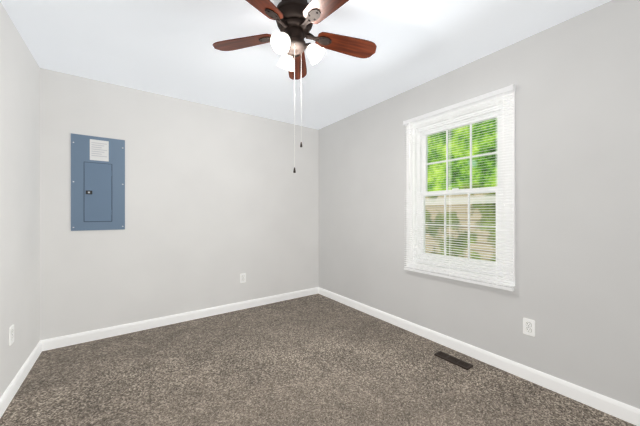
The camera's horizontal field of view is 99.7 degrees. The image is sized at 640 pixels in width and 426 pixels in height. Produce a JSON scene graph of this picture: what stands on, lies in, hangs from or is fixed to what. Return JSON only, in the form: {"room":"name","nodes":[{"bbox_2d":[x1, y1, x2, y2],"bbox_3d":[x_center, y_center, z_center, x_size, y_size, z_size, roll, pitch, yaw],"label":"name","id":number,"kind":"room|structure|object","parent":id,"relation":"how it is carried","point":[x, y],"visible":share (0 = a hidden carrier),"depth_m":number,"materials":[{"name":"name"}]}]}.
{"room":"empty bedroom","nodes":[
{"label":"empty bedroom","id":0,"kind":"room"},
{"bbox_2d":[0,1,39,397],"bbox_3d":[-1.192,-0.040,0.500,0.140,2.440,4.380,0,0,-36],"label":"wall","id":1,"kind":"structure","parent":0,"point":[19,70],"depth_m":1.86,"materials":[{"name":"paint"}]},
{"bbox_2d":[9,324,13,345],"bbox_3d":[-1.991,0.781,1.746,0.008,0.115,0.070,0,0,-36],"label":"outlet","id":2,"kind":"object","parent":1,"relation":"attached to","point":[11,329],"visible":1,"depth_m":1.73,"materials":[{"name":"white plastic"}]},
{"bbox_2d":[0,341,41,417],"bbox_3d":[-1.170,1.134,0.602,0.015,0.092,4.240,0,0,-36],"label":"baseboard","id":3,"kind":"structure","parent":1,"relation":"attached to","point":[6,398],"depth_m":1.83,"materials":[{"name":"white wood"}]},
{"bbox_2d":[40,68,318,339],"bbox_3d":[-1.256,-0.040,3.232,3.214,2.440,0.140,0,0,-36],"label":"wall","id":4,"kind":"structure","parent":0,"point":[214,196],"depth_m":2.91,"materials":[{"name":"paint"}]},
{"bbox_2d":[71,133,124,230],"bbox_3d":[-2.079,-0.287,2.542,0.395,0.878,0.025,0,0,-36],"label":"breaker panel","id":5,"kind":"object","parent":4,"relation":"attached to","point":[97,163],"visible":1,"depth_m":2.53,"materials":[{"name":"blue metal"}]},
{"bbox_2d":[40,287,317,350],"bbox_3d":[-1.211,1.134,3.169,2.934,0.092,0.015,0,0,-36],"label":"baseboard","id":6,"kind":"structure","parent":4,"relation":"attached to","point":[58,342],"depth_m":2.84,"materials":[{"name":"white wood"}]},
{"bbox_2d":[240,273,245,282],"bbox_3d":[-0.956,0.796,3.355,0.070,0.115,0.008,0,0,-36],"label":"wall outlet","id":7,"kind":"object","parent":4,"relation":"attached to","point":[243,275],"visible":1,"depth_m":3.35,"materials":[{"name":"white plastic"}]},
{"bbox_2d":[0,0,610,129],"bbox_3d":[0.018,-1.320,1.451,3.214,0.120,4.520,0,0,-36],"label":"ceiling","id":8,"kind":"structure","parent":0,"point":[163,47],"depth_m":2.01,"materials":[{"name":"paint"}]},
{"bbox_2d":[213,0,376,172],"bbox_3d":[-0.120,-0.748,1.573,1.049,1.025,1.023,0,0,-36],"label":"ceiling fan","id":9,"kind":"object","parent":8,"relation":"hanging from","point":[295,19],"depth_m":1.57,"materials":[{"name":"brown wood"}]},
{"bbox_2d":[0,294,635,425],"bbox_3d":[0.018,1.240,1.451,3.214,0.120,4.520,0,0,-36],"label":"floor","id":10,"kind":"structure","parent":0,"point":[316,359],"depth_m":1.94,"materials":[{"name":"carpet"}]},
{"bbox_2d":[434,351,472,369],"bbox_3d":[1.069,1.174,2.172,0.088,0.012,0.270,0,0,-36],"label":"floor vent","id":11,"kind":"object","parent":10,"relation":"in","point":[440,354],"visible":1,"depth_m":2.15,"materials":[{"name":"brown metal"}]},
{"bbox_2d":[319,0,639,408],"bbox_3d":[1.268,-0.040,2.345,0.140,2.440,4.240,0,0,-36],"label":"wall","id":12,"kind":"structure","parent":0,"point":[576,80],"depth_m":1.85,"materials":[{"name":"paint"}]},
{"bbox_2d":[406,91,514,285],"bbox_3d":[1.214,-0.200,2.405,0.157,1.459,0.937,0,0,-36],"label":"window unit","id":13,"kind":"structure","parent":12,"relation":"in","point":[419,204],"depth_m":2.30,"materials":[{"name":"white wood"}]},
{"bbox_2d":[403,84,514,290],"bbox_3d":[1.129,-0.189,2.344,0.050,1.497,0.953,0,0,-36],"label":"window blinds","id":14,"kind":"object","parent":13,"relation":"attached to","point":[511,88],"visible":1,"depth_m":2.26,"materials":[{"name":"white plastic"}]},
{"bbox_2d":[318,287,639,425],"bbox_3d":[1.205,1.134,2.300,0.015,0.092,4.240,0,0,-36],"label":"baseboard","id":15,"kind":"structure","parent":12,"relation":"attached to","point":[625,412],"depth_m":1.98,"materials":[{"name":"white wood"}]},
{"bbox_2d":[523,318,534,336],"bbox_3d":[1.482,0.803,1.917,0.008,0.115,0.070,0,0,-36],"label":"outlet","id":16,"kind":"object","parent":12,"relation":"attached to","point":[528,324],"visible":1,"depth_m":1.91,"materials":[{"name":"white plastic"}]},
{"label":"outside","id":17,"kind":"structure","parent":0,"visible":0},
{"bbox_2d":[425,118,496,261],"bbox_3d":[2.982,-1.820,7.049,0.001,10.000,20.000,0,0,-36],"label":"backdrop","id":18,"kind":"structure","parent":17,"point":[492,201],"depth_m":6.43,"materials":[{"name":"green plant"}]}
]}

